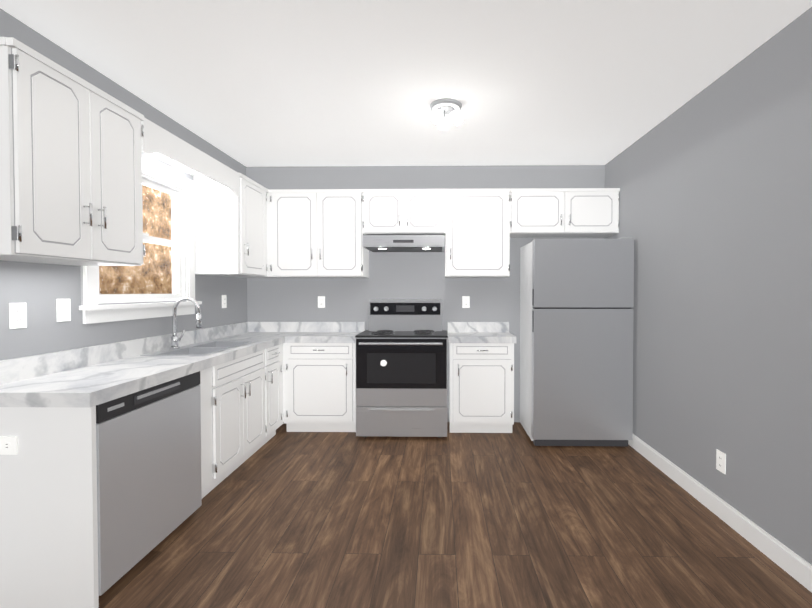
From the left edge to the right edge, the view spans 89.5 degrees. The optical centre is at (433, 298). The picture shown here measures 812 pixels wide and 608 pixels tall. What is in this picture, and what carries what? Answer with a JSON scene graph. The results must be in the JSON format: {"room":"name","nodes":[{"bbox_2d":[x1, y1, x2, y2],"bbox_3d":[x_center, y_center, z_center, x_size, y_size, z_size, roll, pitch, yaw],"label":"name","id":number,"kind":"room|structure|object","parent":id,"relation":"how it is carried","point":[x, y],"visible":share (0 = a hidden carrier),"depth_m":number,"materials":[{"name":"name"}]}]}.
{"room":"kitchen","nodes":[
{"label":"kitchen","id":0,"kind":"room"},
{"bbox_2d":[0,8,246,360],"bbox_3d":[-1.948,0.013,1.022,0.100,2.528,6.085,0,1,1],"label":"wall","id":1,"kind":"structure","parent":0,"point":[39,289],"depth_m":2.15,"materials":[{"name":"grey paint"}]},
{"bbox_2d":[9,303,26,328],"bbox_3d":[-1.881,0.077,1.853,0.007,0.115,0.072,0,1,1],"label":"outlet","id":2,"kind":"object","parent":1,"relation":"attached to","point":[17,315],"visible":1,"depth_m":1.85,"materials":[{"name":"white plastic"}]},
{"bbox_2d":[56,299,70,321],"bbox_3d":[-1.874,0.058,2.077,0.013,0.115,0.072,0,1,1],"label":"light switch","id":3,"kind":"object","parent":1,"relation":"attached to","point":[63,309],"visible":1,"depth_m":2.07,"materials":[{"name":"white plastic"}]},
{"bbox_2d":[0,37,144,265],"bbox_3d":[-1.687,-0.560,1.820,0.394,0.786,0.664,0,1,1],"label":"upper cabinet","id":4,"kind":"object","parent":1,"relation":"attached to","point":[70,168],"visible":1,"depth_m":1.70,"materials":[{"name":"white paint"}]},
{"bbox_2d":[79,158,201,323],"bbox_3d":[-1.890,-0.387,2.672,0.156,1.029,1.020,0,1,1],"label":"double-hung window","id":5,"kind":"structure","parent":1,"relation":"in","point":[178,188],"depth_m":2.83,"materials":[{"name":"white paint"}]},
{"bbox_2d":[141,117,238,196],"bbox_3d":[-1.690,-0.872,2.660,0.356,0.180,1.026,0,1,1],"label":"valance","id":6,"kind":"object","parent":1,"relation":"attached to","point":[164,145],"visible":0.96,"depth_m":2.56,"materials":[{"name":"white paint"}]},
{"bbox_2d":[222,295,226,307],"bbox_3d":[-1.853,0.027,3.624,0.007,0.115,0.072,0,1,1],"label":"outlet","id":7,"kind":"object","parent":1,"relation":"attached to","point":[224,301],"visible":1,"depth_m":3.62,"materials":[{"name":"white plastic"}]},
{"bbox_2d":[194,173,268,276],"bbox_3d":[-1.661,-0.589,3.452,0.394,0.786,0.544,0,1,1],"label":"upper cabinet","id":8,"kind":"object","parent":1,"relation":"attached to","point":[230,228],"visible":1,"depth_m":3.19,"materials":[{"name":"white paint"}]},
{"bbox_2d":[0,0,811,166],"bbox_3d":[-0.136,-1.291,0.971,3.725,0.080,6.285,0,1,1],"label":"ceiling","id":9,"kind":"structure","parent":0,"point":[264,83],"depth_m":2.24,"materials":[{"name":"white paint"}]},
{"bbox_2d":[430,98,462,129],"bbox_3d":[0.086,-1.213,2.721,0.221,0.135,0.225,0,1,1],"label":"spotlight fixture","id":10,"kind":"object","parent":9,"relation":"attached to","point":[443,107],"visible":1,"depth_m":2.67,"materials":[{"name":"grey"}]},
{"bbox_2d":[246,165,604,421],"bbox_3d":[-0.087,-0.040,4.085,3.725,2.528,0.100,0,1,1],"label":"wall","id":11,"kind":"structure","parent":0,"point":[406,275],"depth_m":4.03,"materials":[{"name":"grey paint"}]},
{"bbox_2d":[243,189,368,277],"bbox_3d":[-1.244,-0.595,3.855,1.215,0.786,0.374,0,1,1],"label":"upper cabinet","id":12,"kind":"object","parent":11,"relation":"attached to","point":[314,233],"visible":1,"depth_m":3.70,"materials":[{"name":"white paint"}]},
{"bbox_2d":[318,296,324,307],"bbox_3d":[-1.107,0.034,4.048,0.072,0.115,0.007,0,1,1],"label":"outlet","id":13,"kind":"object","parent":11,"relation":"attached to","point":[321,301],"visible":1,"depth_m":4.05,"materials":[{"name":"white plastic"}]},
{"bbox_2d":[362,235,444,251],"bbox_3d":[-0.257,-0.502,3.797,0.718,0.114,0.461,0,1,1],"label":"range hood","id":14,"kind":"object","parent":11,"relation":"attached to","point":[403,243],"visible":1,"depth_m":3.57,"materials":[{"name":"silver metal"}]},
{"bbox_2d":[362,189,444,234],"bbox_3d":[-0.262,-0.790,3.836,0.748,0.396,0.374,0,1,1],"label":"upper cabinet","id":15,"kind":"object","parent":11,"relation":"attached to","point":[403,211],"visible":1,"depth_m":3.69,"materials":[{"name":"white paint"}]},
{"bbox_2d":[462,296,469,307],"bbox_3d":[0.322,0.035,4.025,0.072,0.115,0.007,0,1,1],"label":"outlet","id":16,"kind":"object","parent":11,"relation":"attached to","point":[465,301],"visible":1,"depth_m":4.02,"materials":[{"name":"white plastic"}]},
{"bbox_2d":[445,189,509,277],"bbox_3d":[0.403,-0.595,3.829,0.581,0.786,0.374,0,1,1],"label":"upper cabinet","id":17,"kind":"object","parent":11,"relation":"attached to","point":[477,233],"visible":1,"depth_m":3.68,"materials":[{"name":"white paint"}]},
{"bbox_2d":[510,188,619,237],"bbox_3d":[1.181,-0.790,3.813,0.976,0.396,0.374,0,1,1],"label":"upper cabinet","id":18,"kind":"object","parent":11,"relation":"attached to","point":[564,212],"visible":0.96,"depth_m":3.66,"materials":[{"name":"white paint"}]},
{"bbox_2d":[99,422,811,607],"bbox_3d":[-0.136,1.317,1.016,3.725,0.080,6.285,0,1,1],"label":"floor","id":19,"kind":"structure","parent":0,"point":[284,518],"depth_m":2.15,"materials":[{"name":"wood"}]},
{"bbox_2d":[0,363,223,607],"bbox_3d":[-1.621,0.830,2.124,0.516,0.856,0.952,0,1,1],"label":"base cabinet","id":20,"kind":"object","parent":19,"relation":"on","point":[48,523],"depth_m":1.65,"materials":[{"name":"white paint"}]},
{"bbox_2d":[0,436,17,454],"bbox_3d":[-1.728,0.590,1.640,0.115,0.072,0.007,0,1,1],"label":"outlet","id":21,"kind":"object","parent":20,"relation":"attached to","point":[8,445],"visible":1,"depth_m":1.64,"materials":[{"name":"white plastic"}]},
{"bbox_2d":[0,322,287,407],"bbox_3d":[-1.598,0.389,2.842,0.540,0.273,2.443,0,1,1],"label":"countertop","id":22,"kind":"structure","parent":20,"relation":"on","point":[88,377],"depth_m":2.13,"materials":[{"name":"stone"}]},
{"bbox_2d":[170,297,201,348],"bbox_3d":[-1.712,0.167,2.854,0.218,0.360,0.111,0,1,1],"label":"faucet","id":23,"kind":"object","parent":22,"relation":"on","point":[175,339],"visible":1,"depth_m":2.82,"materials":[{"name":"silver metal"}]},
{"bbox_2d":[96,371,201,595],"bbox_3d":[-1.599,0.833,2.030,0.506,0.852,0.712,0,1,1],"label":"dishwasher","id":24,"kind":"object","parent":19,"relation":"on","point":[148,450],"visible":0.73,"depth_m":1.93,"materials":[{"name":"grey metal"}]},
{"bbox_2d":[224,347,271,478],"bbox_3d":[-1.608,0.816,2.949,0.516,0.856,0.802,0,1,1],"label":"base cabinet","id":25,"kind":"object","parent":19,"relation":"on","point":[247,379],"depth_m":2.95,"materials":[{"name":"white paint"}]},
{"bbox_2d":[272,344,283,436],"bbox_3d":[-1.601,0.808,3.412,0.516,0.856,0.373,0,1,1],"label":"base cabinet","id":26,"kind":"object","parent":19,"relation":"on","point":[277,351],"depth_m":3.52,"materials":[{"name":"white paint"}]},
{"bbox_2d":[283,343,355,431],"bbox_3d":[-1.023,0.800,3.849,0.658,0.855,0.426,0,1,1],"label":"base cabinet","id":27,"kind":"object","parent":19,"relation":"on","point":[319,387],"visible":0.9,"depth_m":3.67,"materials":[{"name":"white paint"}]},
{"bbox_2d":[288,322,364,342],"bbox_3d":[-0.997,0.314,3.837,0.630,0.158,0.433,0,1,1],"label":"countertop","id":28,"kind":"structure","parent":27,"relation":"on","point":[298,332],"depth_m":4.03,"materials":[{"name":"stone"}]},
{"bbox_2d":[355,300,447,437],"bbox_3d":[-0.273,0.622,3.750,0.803,1.215,0.549,0,1,1],"label":"range","id":29,"kind":"object","parent":19,"relation":"on","point":[401,364],"visible":1,"depth_m":3.54,"materials":[{"name":"grey metal"}]},
{"bbox_2d":[449,343,513,432],"bbox_3d":[0.439,0.801,3.826,0.575,0.855,0.426,0,1,1],"label":"base cabinet","id":30,"kind":"object","parent":19,"relation":"on","point":[481,387],"visible":0.98,"depth_m":3.65,"materials":[{"name":"white paint"}]},
{"bbox_2d":[448,322,515,342],"bbox_3d":[0.440,0.315,3.829,0.602,0.158,0.403,0,1,1],"label":"countertop","id":31,"kind":"structure","parent":30,"relation":"on","point":[458,332],"depth_m":4.00,"materials":[{"name":"stone"}]},
{"bbox_2d":[520,237,633,445],"bbox_3d":[1.232,0.363,3.636,0.812,1.737,0.590,0,1,1],"label":"refrigerator","id":32,"kind":"object","parent":19,"relation":"on","point":[576,336],"visible":1,"depth_m":3.34,"materials":[{"name":"grey metal"}]},
{"bbox_2d":[604,7,811,564],"bbox_3d":[1.676,0.014,0.915,0.100,2.528,6.185,0,1,1],"label":"wall","id":33,"kind":"structure","parent":0,"point":[712,181],"depth_m":2.23,"materials":[{"name":"grey paint"}]},
{"bbox_2d":[628,434,811,591],"bbox_3d":[1.620,1.222,0.987,0.012,0.110,6.081,0,1,1],"label":"baseboard","id":34,"kind":"structure","parent":33,"relation":"attached to","point":[795,566],"depth_m":2.21,"materials":[{"name":"white paint"}]},
{"bbox_2d":[716,449,725,473],"bbox_3d":[1.643,0.932,2.336,0.007,0.115,0.072,0,1,1],"label":"outlet","id":35,"kind":"object","parent":33,"relation":"attached to","point":[720,461],"visible":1,"depth_m":2.33,"materials":[{"name":"white plastic"}]},
{"label":"outside","id":36,"kind":"structure","parent":0,"visible":0},
{"bbox_2d":[99,185,171,293],"bbox_3d":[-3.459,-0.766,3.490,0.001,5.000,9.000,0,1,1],"label":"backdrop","id":37,"kind":"structure","parent":36,"point":[160,252],"depth_m":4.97,"materials":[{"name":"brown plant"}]}
]}

